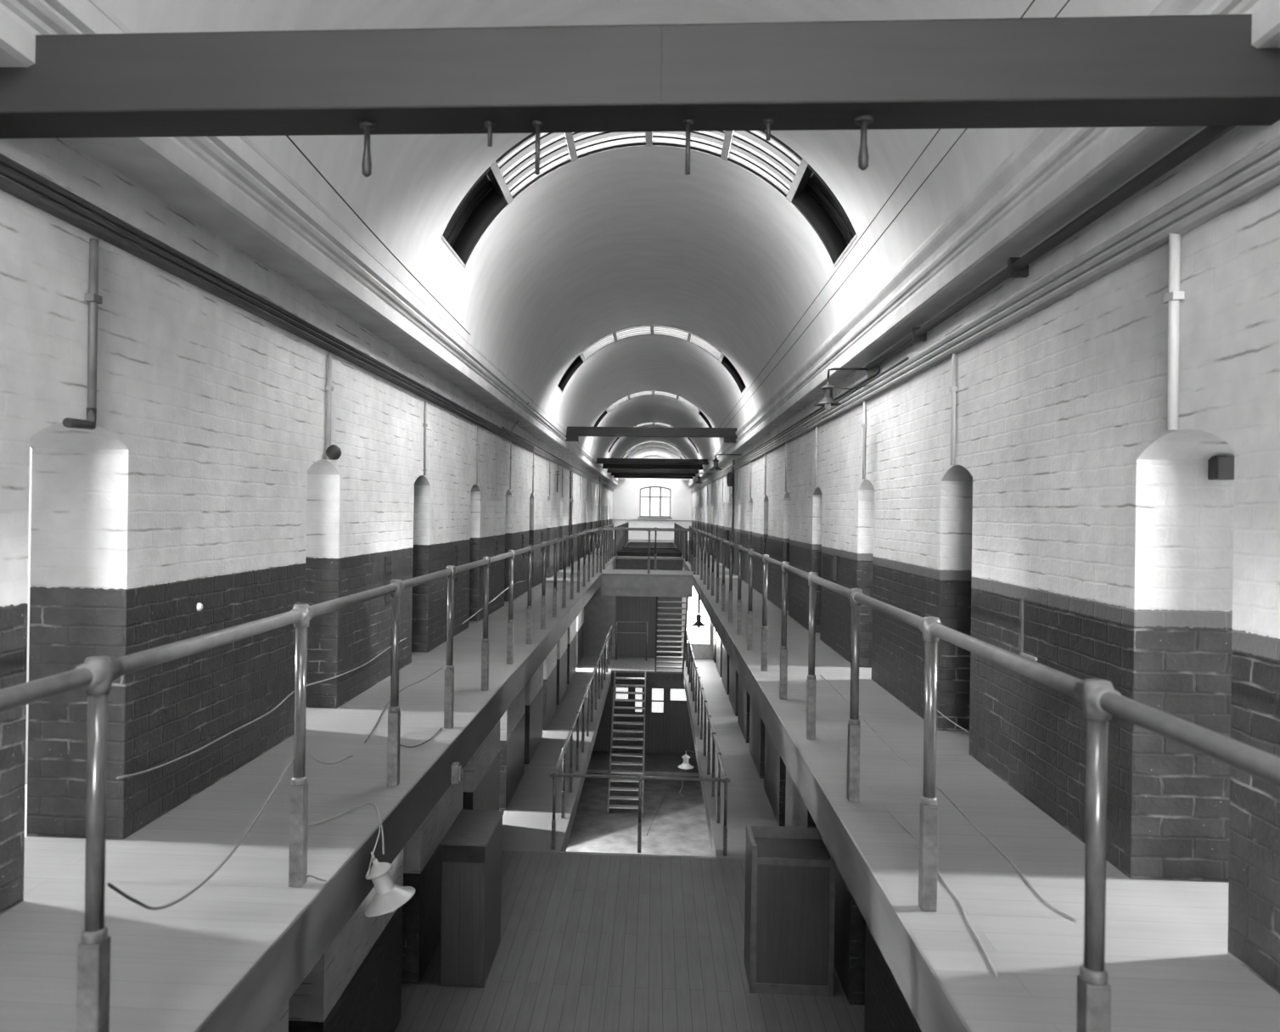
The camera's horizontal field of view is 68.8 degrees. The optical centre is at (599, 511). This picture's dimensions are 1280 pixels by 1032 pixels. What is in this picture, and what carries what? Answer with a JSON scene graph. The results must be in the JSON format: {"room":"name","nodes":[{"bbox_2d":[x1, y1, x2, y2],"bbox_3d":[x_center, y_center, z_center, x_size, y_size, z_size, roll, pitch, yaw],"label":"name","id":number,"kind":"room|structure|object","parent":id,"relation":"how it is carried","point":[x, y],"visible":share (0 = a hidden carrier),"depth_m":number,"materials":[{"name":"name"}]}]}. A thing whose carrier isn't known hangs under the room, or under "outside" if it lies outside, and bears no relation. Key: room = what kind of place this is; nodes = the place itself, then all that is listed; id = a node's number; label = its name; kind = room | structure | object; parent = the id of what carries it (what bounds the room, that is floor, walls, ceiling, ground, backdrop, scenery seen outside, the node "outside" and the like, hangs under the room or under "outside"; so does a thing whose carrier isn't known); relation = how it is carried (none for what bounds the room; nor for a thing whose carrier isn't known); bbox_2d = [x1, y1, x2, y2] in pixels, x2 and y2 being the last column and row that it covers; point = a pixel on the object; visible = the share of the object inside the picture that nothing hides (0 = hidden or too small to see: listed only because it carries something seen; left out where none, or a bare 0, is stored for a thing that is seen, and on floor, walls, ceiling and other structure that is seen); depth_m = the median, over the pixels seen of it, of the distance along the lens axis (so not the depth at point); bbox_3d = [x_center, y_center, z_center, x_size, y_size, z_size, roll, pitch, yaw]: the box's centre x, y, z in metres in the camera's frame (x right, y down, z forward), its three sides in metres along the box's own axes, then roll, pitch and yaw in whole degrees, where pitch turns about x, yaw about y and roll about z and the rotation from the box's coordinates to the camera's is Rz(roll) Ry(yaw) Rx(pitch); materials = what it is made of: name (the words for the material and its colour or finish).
{"room":"prison interior","nodes":[
{"label":"prison interior","id":0,"kind":"room"},
{"bbox_2d":[24,446,32,836],"bbox_3d":[-3.913,0.195,3.961,2.660,2.620,2.280,1,0,3],"label":"wall","id":1,"kind":"structure","parent":0,"point":[30,448],"depth_m":4.99,"materials":[{"name":"paint"}]},
{"bbox_2d":[0,138,612,1031],"bbox_3d":[-1.351,3.106,21.367,0.450,10.350,60.500,1,0,3],"label":"wall","id":2,"kind":"structure","parent":0,"point":[204,475],"depth_m":5.03,"materials":[{"name":"brick"}]},
{"bbox_2d":[62,238,102,429],"bbox_3d":[-2.105,-0.732,3.808,0.041,0.795,0.191,1,0,3],"label":"conduit","id":3,"kind":"object","parent":2,"relation":"attached to","point":[92,298],"visible":1,"depth_m":3.86,"materials":[{"name":"black metal"}]},
{"bbox_2d":[116,637,405,779],"bbox_3d":[-1.973,1.206,6.465,0.012,0.081,4.748,1,0,3],"label":"cable","id":4,"kind":"object","parent":2,"relation":"attached to","point":[378,655],"visible":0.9,"depth_m":5.21,"materials":[{"name":"rubber"}]},
{"bbox_2d":[0,153,534,451],"bbox_3d":[-2.057,-1.209,4.432,0.070,0.110,26.600,1,0,3],"label":"trim","id":5,"kind":"structure","parent":2,"relation":"attached to","point":[16,180],"depth_m":4.56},
{"bbox_2d":[0,0,617,485],"bbox_3d":[-0.918,-1.733,21.345,0.322,0.540,60.500,1,0,3],"label":"trim","id":6,"kind":"structure","parent":2,"relation":"attached to","point":[195,176],"depth_m":5.15,"materials":[{"name":"paint"}]},
{"bbox_2d":[325,353,333,460],"bbox_3d":[-1.931,-0.750,6.678,0.038,0.755,0.061,1,0,3],"label":"conduit","id":7,"kind":"object","parent":2,"relation":"attached to","point":[328,388],"visible":1,"depth_m":6.66,"materials":[{"name":"metal"}]},
{"bbox_2d":[325,444,341,460],"bbox_3d":[-1.902,-0.427,6.686,0.110,0.110,0.110,1,0,3],"label":"bell","id":8,"kind":"object","parent":2,"relation":"attached to","point":[334,452],"visible":1,"depth_m":6.65,"materials":[{"name":"black metal"}]},
{"bbox_2d":[383,555,392,606],"bbox_3d":[-1.867,0.614,8.256,0.022,0.440,0.160,1,0,3],"label":"ventilator","id":9,"kind":"object","parent":2,"relation":"attached to","point":[387,600],"visible":0.8,"depth_m":8.22,"materials":[{"name":"black metal"}]},
{"bbox_2d":[423,400,427,475],"bbox_3d":[-1.768,-0.747,9.483,0.038,0.755,0.043,1,0,3],"label":"conduit","id":10,"kind":"object","parent":2,"relation":"attached to","point":[425,424],"visible":1,"depth_m":9.47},
{"bbox_2d":[453,544,458,583],"bbox_3d":[-1.699,0.616,11.051,0.022,0.440,0.160,1,0,3],"label":"ventilator","id":11,"kind":"object","parent":2,"relation":"attached to","point":[455,547],"visible":0.79,"depth_m":11.02,"materials":[{"name":"black metal"}]},
{"bbox_2d":[476,426,479,483],"bbox_3d":[-1.600,-0.745,12.289,0.038,0.755,0.043,1,0,3],"label":"conduit","id":12,"kind":"object","parent":2,"relation":"attached to","point":[477,444],"visible":1,"depth_m":12.28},
{"bbox_2d":[567,471,572,567],"bbox_3d":[-0.793,0.189,25.393,0.080,2.600,0.090,1,0,3],"label":"pipe","id":13,"kind":"object","parent":2,"relation":"attached to","point":[570,472],"visible":0.98,"depth_m":25.37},
{"bbox_2d":[532,447,613,491],"bbox_3d":[-0.250,-1.184,34.628,0.060,0.110,33.900,1,0,3],"label":"trim","id":14,"kind":"structure","parent":2,"relation":"attached to","point":[536,451],"depth_m":23.57,"materials":[{"name":"paint"}]},
{"bbox_2d":[501,426,611,488],"bbox_3d":[-0.387,-1.261,32.082,0.028,0.028,36.000,1,0,3],"label":"conduit","id":15,"kind":"object","parent":14,"relation":"on","point":[503,428],"visible":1,"depth_m":19.11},
{"bbox_2d":[0,13,1279,138],"bbox_3d":[0.025,-1.430,3.095,4.560,0.260,0.220,1,0,3],"label":"tie beam","id":16,"kind":"structure","parent":2,"relation":"attached to","point":[1204,70],"depth_m":3.00,"materials":[{"name":"metal"}]},
{"bbox_2d":[359,120,375,177],"bbox_3d":[-0.784,-1.222,3.154,0.056,0.178,0.053,1,0,3],"label":"hook","id":17,"kind":"object","parent":16,"relation":"hanging from","point":[367,126],"visible":1,"depth_m":3.14,"materials":[{"name":"black metal"}]},
{"bbox_2d":[484,120,495,146],"bbox_3d":[-0.366,-1.266,3.129,0.036,0.079,0.034,1,0,3],"label":"hook","id":18,"kind":"object","parent":16,"relation":"hanging from","point":[490,125],"visible":1,"depth_m":3.12,"materials":[{"name":"black metal"}]},
{"bbox_2d":[532,119,543,174],"bbox_3d":[-0.206,-1.216,3.119,0.036,0.174,0.034,1,0,3],"label":"hook","id":19,"kind":"object","parent":16,"relation":"hanging from","point":[537,124],"visible":1,"depth_m":3.11,"materials":[{"name":"black metal"}]},
{"bbox_2d":[682,117,693,174],"bbox_3d":[0.293,-1.207,3.089,0.036,0.178,0.034,1,0,3],"label":"hook","id":20,"kind":"object","parent":16,"relation":"hanging from","point":[687,122],"visible":1,"depth_m":3.08,"materials":[{"name":"black metal"}]},
{"bbox_2d":[763,117,773,140],"bbox_3d":[0.556,-1.258,3.073,0.032,0.068,0.030,1,0,3],"label":"hook","id":21,"kind":"object","parent":16,"relation":"hanging from","point":[768,120],"visible":1,"depth_m":3.07,"materials":[{"name":"black metal"}]},
{"bbox_2d":[854,114,873,170],"bbox_3d":[0.865,-1.204,3.055,0.060,0.169,0.057,1,0,3],"label":"hook","id":22,"kind":"object","parent":16,"relation":"hanging from","point":[862,120],"visible":1,"depth_m":3.04,"materials":[{"name":"black metal"}]},
{"bbox_2d":[564,426,737,443],"bbox_3d":[1.131,-1.772,21.447,4.360,0.325,0.250,1,0,3],"label":"tie beam","id":23,"kind":"structure","parent":2,"relation":"attached to","point":[729,435],"depth_m":21.33,"materials":[{"name":"metal"}]},
{"bbox_2d":[595,458,708,465],"bbox_3d":[1.807,-1.767,32.702,4.360,0.185,0.300,1,0,3],"label":"tie beam","id":24,"kind":"structure","parent":2,"relation":"attached to","point":[615,461],"depth_m":32.55,"materials":[{"name":"metal"}]},
{"bbox_2d":[601,463,703,470],"bbox_3d":[2.034,-1.764,36.495,4.360,0.185,0.300,1,0,3],"label":"tie beam","id":25,"kind":"structure","parent":2,"relation":"attached to","point":[605,465],"depth_m":36.34,"materials":[{"name":"metal"}]},
{"bbox_2d":[606,468,699,473],"bbox_3d":[2.250,-1.761,40.089,4.360,0.185,0.300,1,0,3],"label":"tie beam","id":26,"kind":"structure","parent":2,"relation":"attached to","point":[609,470],"depth_m":39.94,"materials":[{"name":"metal"}]},
{"bbox_2d":[610,472,696,476],"bbox_3d":[2.442,-1.758,43.283,4.360,0.185,0.300,1,0,3],"label":"tie beam","id":27,"kind":"structure","parent":2,"relation":"attached to","point":[612,474],"depth_m":43.14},
{"bbox_2d":[612,475,693,478],"bbox_3d":[2.621,-1.756,46.278,4.360,0.185,0.300,1,0,3],"label":"tie beam","id":28,"kind":"structure","parent":2,"relation":"attached to","point":[614,476],"depth_m":46.12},
{"bbox_2d":[43,0,1162,480],"bbox_3d":[1.197,-2.670,21.169,4.040,1.920,61.200,1,0,3],"label":"ceiling","id":29,"kind":"structure","parent":0,"point":[603,244],"depth_m":9.30,"materials":[{"name":"paint"}]},
{"bbox_2d":[286,135,470,335],"bbox_3d":[-1.536,-1.952,7.307,0.026,0.069,5.601,1,0,3],"label":"overhead wire","id":30,"kind":"object","parent":29,"relation":"attached to","point":[288,137],"visible":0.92,"depth_m":6.25,"materials":[{"name":"metal"}]},
{"bbox_2d":[441,130,857,268],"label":"window","id":31,"kind":"structure","parent":29,"relation":"attached to","point":[490,194],"depth_m":8.96,"materials":[{"name":"white glass"}]},
{"bbox_2d":[557,325,746,394],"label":"window","id":32,"kind":"structure","parent":29,"relation":"attached to","point":[582,357],"depth_m":18.63,"materials":[{"name":"white glass"}]},
{"bbox_2d":[593,390,712,427],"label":"window","id":33,"kind":"structure","parent":29,"relation":"attached to","point":[648,392],"depth_m":28.24,"materials":[{"name":"white glass"}]},
{"bbox_2d":[607,422,699,454],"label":"window","id":34,"kind":"structure","parent":29,"relation":"attached to","point":[644,423],"depth_m":37.86,"materials":[{"name":"white glass"}]},
{"bbox_2d":[720,0,1034,425],"bbox_3d":[2.646,-2.273,15.672,0.030,0.027,24.400,1,0,3],"label":"overhead wire","id":35,"kind":"object","parent":29,"relation":"attached to","point":[1033,1],"visible":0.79,"depth_m":7.28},
{"bbox_2d":[724,0,1070,427],"bbox_3d":[2.562,-2.114,13.673,0.016,0.027,20.400,1,0,4],"label":"overhead wire","id":36,"kind":"object","parent":29,"relation":"attached to","point":[1068,1],"visible":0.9,"depth_m":6.76,"materials":[{"name":"metal"}]},
{"bbox_2d":[394,656,864,1031],"bbox_3d":[0.425,4.916,11.241,5.260,0.060,40.500,1,0,3],"label":"floor","id":37,"kind":"structure","parent":0,"point":[589,943],"depth_m":10.92,"materials":[{"name":"wood"}]},
{"bbox_2d":[440,809,504,988],"bbox_3d":[-1.363,4.121,10.061,0.480,1.480,1.070,1,0,3],"label":"cabinet","id":38,"kind":"object","parent":37,"relation":"on","point":[471,885],"visible":1,"depth_m":9.54,"materials":[{"name":"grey wood"}]},
{"bbox_2d":[554,625,612,818],"bbox_3d":[-0.126,4.320,22.284,0.068,1.117,17.640,1,0,3],"label":"gallery railing","id":39,"kind":"object","parent":37,"relation":"on","point":[609,637],"visible":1,"depth_m":18.92,"materials":[{"name":"metal"}]},
{"bbox_2d":[615,621,647,660],"bbox_3d":[1.066,4.260,30.788,1.040,1.270,0.040,1,0,3],"label":"guard","id":40,"kind":"object","parent":37,"relation":"on","point":[646,633],"visible":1,"depth_m":30.77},
{"bbox_2d":[560,851,717,858],"bbox_3d":[0.553,4.906,13.287,2.230,0.044,0.080,1,0,3],"label":"trim","id":41,"kind":"structure","parent":37,"relation":"attached to","point":[561,852],"depth_m":13.28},
{"bbox_2d":[550,771,729,856],"bbox_3d":[0.574,4.330,13.406,2.580,1.117,0.068,1,0,3],"label":"gallery railing","id":42,"kind":"object","parent":37,"relation":"on","point":[640,777],"visible":1,"depth_m":13.38,"materials":[{"name":"metal"}]},
{"bbox_2d":[611,672,683,688],"bbox_3d":[1.477,5.182,28.749,2.230,0.439,0.060,1,0,3],"label":"trim","id":43,"kind":"structure","parent":37,"relation":"attached to","point":[653,680],"depth_m":28.71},
{"bbox_2d":[654,568,690,673],"bbox_3d":[2.041,3.209,26.573,0.880,3.400,4.300,1,0,3],"label":"staircase","id":44,"kind":"structure","parent":37,"relation":"on","point":[685,620],"depth_m":26.91,"materials":[{"name":"metal"}]},
{"bbox_2d":[684,630,726,823],"bbox_3d":[2.329,4.354,22.137,0.068,1.117,17.640,1,0,3],"label":"gallery railing","id":45,"kind":"object","parent":37,"relation":"on","point":[689,657],"visible":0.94,"depth_m":18.77,"materials":[{"name":"metal"}]},
{"bbox_2d":[744,825,835,996],"bbox_3d":[1.983,4.158,9.800,0.840,1.500,0.630,1,0,3],"label":"cabinet","id":46,"kind":"object","parent":37,"relation":"on","point":[790,871],"visible":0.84,"depth_m":9.50,"materials":[{"name":"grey wood"}]},
{"bbox_3d":[1.900,4.896,19.114,0.242,0.135,0.408,1,0,3],"label":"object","id":47,"kind":"object","parent":37,"relation":"attached to","visible":0},
{"bbox_2d":[678,751,693,770],"bbox_3d":[1.757,5.044,18.924,0.320,0.388,0.320,1,0,3],"label":"lamp","id":48,"kind":"object","parent":47,"relation":"hanging from","point":[685,765],"visible":1,"depth_m":18.87,"materials":[{"name":"white metal"}]},
{"bbox_2d":[566,773,712,856],"bbox_3d":[0.977,8.264,21.223,4.360,0.100,60.500,1,0,3],"label":"ground","id":49,"kind":"structure","parent":0,"point":[679,827],"depth_m":24.84,"materials":[{"name":"concrete"}]},
{"bbox_2d":[606,669,645,816],"bbox_3d":[0.826,6.542,26.979,0.980,3.340,3.510,1,0,3],"label":"staircase","id":50,"kind":"structure","parent":49,"relation":"on","point":[632,798],"depth_m":26.78,"materials":[{"name":"metal"}]},
{"bbox_2d":[586,752,699,776],"bbox_3d":[1.521,8.162,30.256,4.160,0.120,2.200,1,0,3],"label":"step","id":51,"kind":"structure","parent":49,"relation":"on","point":[654,764],"depth_m":29.94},
{"bbox_2d":[0,539,1279,1031],"bbox_3d":[1.072,1.545,21.223,5.260,0.060,60.500,1,0,3],"label":"walkway","id":52,"kind":"structure","parent":0,"point":[1169,966],"depth_m":3.85,"materials":[{"name":"concrete"}]},
{"bbox_2d":[0,527,599,1031],"bbox_3d":[-0.740,0.931,11.269,0.068,1.117,23.410,1,0,3],"label":"gallery railing","id":53,"kind":"object","parent":52,"relation":"on","point":[96,676],"visible":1,"depth_m":3.15,"materials":[{"name":"metal"}]},
{"bbox_2d":[106,758,293,909],"bbox_3d":[-1.240,1.066,3.094,0.018,0.207,1.357,1,0,2],"label":"cable","id":54,"kind":"object","parent":53,"relation":"hanging from","point":[109,884],"visible":0.95,"depth_m":2.92,"materials":[{"name":"rubber"}]},
{"bbox_2d":[307,802,384,854],"bbox_3d":[-1.121,1.496,4.471,0.459,0.093,0.410,1,0,18],"label":"lamp cable","id":55,"kind":"object","parent":52,"relation":"on","point":[373,804],"visible":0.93,"depth_m":4.48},
{"bbox_2d":[364,851,415,917],"bbox_3d":[-0.939,1.662,4.197,0.222,0.274,0.237,1,0,-4],"label":"lamp","id":56,"kind":"object","parent":55,"relation":"hanging from","point":[389,896],"visible":0.98,"depth_m":4.15,"materials":[{"name":"metal"}]},
{"bbox_2d":[364,667,443,742],"bbox_3d":[-1.562,1.472,7.410,0.154,0.007,2.902,1,0,0],"label":"cable","id":57,"kind":"object","parent":52,"relation":"on","point":[441,667],"visible":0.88,"depth_m":7.24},
{"bbox_2d":[600,523,613,568],"bbox_3d":[0.251,0.945,27.784,0.068,1.117,6.620,1,0,3],"label":"gallery railing","id":58,"kind":"object","parent":52,"relation":"on","point":[610,548],"visible":0.7,"depth_m":28.41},
{"bbox_2d":[613,522,628,556],"bbox_3d":[0.980,1.014,39.111,0.060,1.000,15.000,1,0,3],"label":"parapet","id":59,"kind":"object","parent":52,"relation":"on","point":[620,539],"visible":0.91,"depth_m":35.81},
{"bbox_2d":[600,575,693,589],"bbox_3d":[1.166,1.727,22.760,2.230,0.299,0.060,1,0,3],"label":"trim","id":60,"kind":"structure","parent":52,"relation":"attached to","point":[631,582],"depth_m":22.73,"materials":[{"name":"concrete"}]},
{"bbox_2d":[600,588,692,597],"bbox_3d":[1.165,1.972,22.790,2.230,0.189,0.060,1,0,3],"label":"trim","id":61,"kind":"structure","parent":60,"relation":"attached to","point":[604,592],"depth_m":22.76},
{"bbox_2d":[601,526,694,571],"bbox_3d":[1.275,0.959,24.317,2.420,1.117,0.068,1,0,3],"label":"gallery railing","id":62,"kind":"object","parent":52,"relation":"on","point":[603,553],"visible":0.73,"depth_m":24.29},
{"bbox_2d":[599,527,697,574],"bbox_3d":[1.192,0.958,22.919,2.420,1.117,0.068,1,0,3],"label":"gallery railing","id":63,"kind":"object","parent":52,"relation":"on","point":[601,529],"visible":1,"depth_m":22.89,"materials":[{"name":"metal"}]},
{"bbox_2d":[628,543,673,547],"bbox_3d":[2.629,1.817,47.166,2.230,0.439,0.060,1,0,3],"label":"trim","id":64,"kind":"structure","parent":52,"relation":"attached to","point":[631,545],"depth_m":47.15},
{"bbox_2d":[673,522,687,561],"bbox_3d":[3.218,1.045,37.674,0.060,1.000,17.600,1,0,3],"label":"parapet","id":65,"kind":"object","parent":52,"relation":"on","point":[680,537],"visible":0.88,"depth_m":33.70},
{"bbox_2d":[688,526,696,565],"bbox_3d":[2.630,0.978,26.359,0.068,1.117,4.060,1,0,3],"label":"gallery railing","id":66,"kind":"object","parent":52,"relation":"on","point":[690,527],"visible":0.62,"depth_m":26.97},
{"bbox_2d":[820,674,1077,920],"bbox_3d":[1.907,1.521,6.103,0.059,0.007,5.265,1,0,3],"label":"cable","id":67,"kind":"object","parent":52,"relation":"on","point":[941,791],"visible":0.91,"depth_m":4.39,"materials":[{"name":"rubber"}]},
{"bbox_2d":[937,867,998,976],"bbox_3d":[1.388,1.514,3.609,0.024,0.007,1.149,1,0,8],"label":"cable","id":68,"kind":"object","parent":52,"relation":"on","point":[938,871],"visible":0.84,"depth_m":3.42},
{"bbox_2d":[696,528,1279,1031],"bbox_3d":[1.716,0.966,11.121,0.068,1.117,23.410,1,0,3],"label":"gallery railing","id":69,"kind":"object","parent":52,"relation":"on","point":[1099,699],"visible":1,"depth_m":2.56,"materials":[{"name":"metal"}]},
{"bbox_2d":[592,681,696,754],"bbox_3d":[1.621,6.593,31.554,4.360,3.260,0.100,1,0,3],"label":"wall","id":70,"kind":"structure","parent":0,"point":[670,732],"depth_m":31.50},
{"bbox_2d":[561,673,611,851],"bbox_3d":[-0.042,5.060,22.439,0.050,0.240,18.200,1,0,3],"label":"trim","id":71,"kind":"structure","parent":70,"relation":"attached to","point":[567,837],"depth_m":17.73,"materials":[{"name":"metal"}]},
{"bbox_2d":[614,687,628,699],"bbox_3d":[0.767,6.156,31.586,0.480,0.430,0.080,1,0,3],"label":"window","id":72,"kind":"structure","parent":70,"relation":"in","point":[617,689],"depth_m":31.61,"materials":[{"name":"white"}]},
{"bbox_2d":[634,688,643,713],"bbox_3d":[1.333,6.374,31.552,0.300,0.850,0.080,1,0,3],"label":"window","id":73,"kind":"structure","parent":70,"relation":"in","point":[636,696],"depth_m":31.57,"materials":[{"name":"white"}]},
{"bbox_2d":[651,688,664,713],"bbox_3d":[1.972,6.383,31.513,0.460,0.850,0.080,1,0,3],"label":"window","id":74,"kind":"structure","parent":70,"relation":"in","point":[657,694],"depth_m":31.54,"materials":[{"name":"white"}]},
{"bbox_2d":[668,689,686,701],"bbox_3d":[2.683,6.183,31.471,0.640,0.430,0.080,1,0,3],"label":"window","id":75,"kind":"structure","parent":70,"relation":"in","point":[676,695],"depth_m":31.50,"materials":[{"name":"white"}]},
{"bbox_2d":[683,673,715,856],"bbox_3d":[2.234,5.092,22.302,0.050,0.240,18.200,1,0,3],"label":"trim","id":76,"kind":"structure","parent":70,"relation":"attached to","point":[690,717],"depth_m":17.56,"materials":[{"name":"metal"}]},
{"bbox_2d":[583,565,712,658],"bbox_3d":[1.665,3.244,31.504,4.360,3.320,0.100,1,0,3],"label":"wall","id":77,"kind":"structure","parent":0,"point":[627,609],"depth_m":31.48,"materials":[{"name":"paint"}]},
{"bbox_2d":[194,540,630,1031],"bbox_3d":[-0.063,1.664,21.291,0.050,0.210,60.500,1,0,3],"label":"trim","id":78,"kind":"structure","parent":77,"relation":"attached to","point":[268,997],"depth_m":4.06,"materials":[{"name":"metal"}]},
{"bbox_2d":[450,762,461,785],"bbox_3d":[-0.923,1.692,6.041,0.059,0.130,0.080,1,0,3],"label":"block","id":79,"kind":"object","parent":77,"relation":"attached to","point":[456,770],"visible":1,"depth_m":6.00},
{"bbox_2d":[685,586,711,644],"bbox_3d":[3.344,3.087,31.398,0.840,2.680,0.090,1,0,3],"label":"window","id":80,"kind":"structure","parent":77,"relation":"in","point":[702,635],"depth_m":31.43,"materials":[{"name":"white"}]},
{"bbox_2d":[673,542,971,1031],"bbox_3d":[2.212,1.696,21.154,0.050,0.210,60.500,1,0,3],"label":"trim","id":81,"kind":"structure","parent":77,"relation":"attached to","point":[929,1014],"depth_m":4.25,"materials":[{"name":"metal"}]},
{"bbox_2d":[616,546,682,560],"bbox_3d":[1.943,1.557,35.671,2.230,0.060,9.150,1,0,3],"label":"deck","id":82,"kind":"object","parent":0,"point":[617,557],"visible":0.36,"depth_m":31.15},
{"bbox_2d":[615,558,683,570],"bbox_3d":[1.668,1.804,31.145,2.230,0.439,0.060,1,0,3],"label":"trim","id":83,"kind":"structure","parent":82,"relation":"attached to","point":[661,564],"depth_m":31.11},
{"bbox_2d":[617,550,681,556],"bbox_3d":[1.722,1.444,31.963,2.190,0.160,0.220,1,0,3],"label":"cross timber","id":84,"kind":"object","parent":82,"relation":"on","point":[620,552],"visible":0.89,"depth_m":31.86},
{"bbox_2d":[611,454,691,540],"bbox_3d":[2.890,2.141,51.668,5.260,12.200,0.500,1,0,3],"label":"wall","id":85,"kind":"structure","parent":0,"point":[626,494],"depth_m":51.43,"materials":[{"name":"paint"}]},
{"bbox_2d":[617,447,689,480],"bbox_3d":[3.005,-2.654,51.294,3.944,1.822,0.260,1,0,3],"label":"trim","id":86,"kind":"structure","parent":85,"relation":"attached to","point":[649,451],"depth_m":51.16,"materials":[{"name":"paint"}]},
{"bbox_2d":[638,486,672,518],"bbox_3d":[3.087,-0.522,51.488,1.880,1.790,0.320,1,0,3],"label":"window","id":87,"kind":"structure","parent":85,"relation":"in","point":[654,501],"depth_m":51.58,"materials":[{"name":"white"}]},
{"bbox_2d":[691,119,1279,1031],"bbox_3d":[3.450,3.174,21.079,0.450,10.350,60.500,1,0,3],"label":"wall","id":88,"kind":"structure","parent":0,"point":[1068,491],"depth_m":4.34,"materials":[{"name":"brick"}]},
{"bbox_2d":[708,454,741,472],"bbox_3d":[2.948,-1.132,21.863,0.766,0.438,0.333,1,0,3],"label":"lamp","id":89,"kind":"object","parent":88,"relation":"attached to","point":[715,468],"depth_m":21.83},
{"bbox_2d":[731,460,735,573],"bbox_3d":[3.359,0.122,23.441,0.080,2.850,0.090,1,0,3],"label":"pipe","id":90,"kind":"object","parent":88,"relation":"attached to","point":[733,461],"visible":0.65,"depth_m":23.42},
{"bbox_2d":[766,538,786,561],"bbox_3d":[2.872,0.595,15.205,0.069,0.290,2.100,1,0,3],"label":"box","id":91,"kind":"object","parent":88,"relation":"attached to","point":[776,548],"visible":0.96,"depth_m":14.79,"materials":[{"name":"metal"}]},
{"bbox_2d":[736,366,880,460],"bbox_3d":[2.937,-1.262,15.596,0.028,0.064,14.514,1,0,3],"label":"conduit","id":92,"kind":"object","parent":88,"relation":"attached to","point":[878,372],"visible":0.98,"depth_m":11.37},
{"bbox_2d":[814,426,818,487],"bbox_3d":[2.689,-0.685,11.580,0.042,0.755,0.050,1,0,3],"label":"conduit","id":93,"kind":"object","parent":88,"relation":"attached to","point":[816,446],"visible":1,"depth_m":11.57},
{"bbox_2d":[822,553,837,582],"bbox_3d":[2.590,0.621,10.513,0.069,0.290,0.600,1,0,3],"label":"box","id":94,"kind":"object","parent":88,"relation":"attached to","point":[829,561],"visible":0.98,"depth_m":10.30,"materials":[{"name":"metal"}]},
{"bbox_2d":[814,362,877,409],"bbox_3d":[2.259,-1.152,8.581,0.552,0.433,0.243,1,0,3],"label":"lamp","id":95,"kind":"object","parent":88,"relation":"attached to","point":[828,401],"depth_m":8.56,"materials":[{"name":"metal"}]},
{"bbox_2d":[861,400,866,479],"bbox_3d":[2.529,-0.687,8.915,0.042,0.755,0.050,1,0,3],"label":"conduit","id":96,"kind":"object","parent":88,"relation":"attached to","point":[864,425],"visible":0.98,"depth_m":8.90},
{"bbox_2d":[948,353,957,465],"bbox_3d":[2.369,-0.689,6.250,0.042,0.755,0.050,1,0,3],"label":"conduit","id":97,"kind":"object","parent":88,"relation":"attached to","point":[953,388],"visible":1,"depth_m":6.24,"materials":[{"name":"metal"}]},
{"bbox_2d":[688,0,1279,486],"bbox_3d":[3.201,-1.675,21.098,0.225,0.540,60.500,1,0,3],"label":"trim","id":98,"kind":"structure","parent":88,"relation":"attached to","point":[1054,175],"depth_m":5.09,"materials":[{"name":"paint"}]},
{"bbox_2d":[690,135,1279,493],"bbox_3d":[3.265,-1.114,21.093,0.060,0.140,60.500,1,0,3],"label":"cornice","id":99,"kind":"structure","parent":88,"relation":"attached to","point":[1257,172],"depth_m":4.17,"materials":[{"name":"paint"}]},
{"bbox_2d":[692,357,909,489],"bbox_3d":[3.705,-1.193,28.580,0.022,0.022,42.500,1,0,3],"label":"conduit","id":100,"kind":"object","parent":99,"relation":"on","point":[906,358],"visible":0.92,"depth_m":9.96,"materials":[{"name":"metal"}]},
{"bbox_2d":[1019,597,1037,661],"bbox_3d":[2.288,0.623,4.976,0.012,0.310,0.212,1,0,3],"label":"wall bracket","id":101,"kind":"object","parent":88,"relation":"attached to","point":[1021,613],"visible":1,"depth_m":5.06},
{"bbox_2d":[864,125,1236,370],"bbox_3d":[2.047,-1.331,1.256,0.099,0.100,14.750,1,0,3],"label":"gas pipe","id":102,"kind":"object","parent":88,"relation":"attached to","point":[1017,266],"visible":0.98,"depth_m":4.33,"materials":[{"name":"black metal"}]},
{"bbox_2d":[1162,233,1184,430],"bbox_3d":[2.204,-0.692,3.585,0.042,0.755,0.072,1,0,3],"label":"conduit","id":103,"kind":"object","parent":88,"relation":"attached to","point":[1174,295],"visible":1,"depth_m":3.57,"materials":[{"name":"metal"}]},
{"bbox_2d":[1207,454,1234,480],"bbox_3d":[2.566,-0.181,3.848,0.080,0.100,0.070,1,0,3],"label":"junction box","id":104,"kind":"object","parent":88,"relation":"attached to","point":[1220,467],"visible":0.82,"depth_m":3.81,"materials":[{"name":"black metal"}]},
{"bbox_3d":[2.742,1.669,21.122,1.010,0.140,60.500,1,0,3],"label":"ceiling","id":105,"kind":"structure","parent":0,"visible":0},
{"bbox_2d":[691,595,705,628],"bbox_3d":[2.282,2.201,21.400,0.333,0.938,0.333,1,0,3],"label":"lamp","id":106,"kind":"object","parent":105,"relation":"attached to","point":[698,623],"depth_m":21.36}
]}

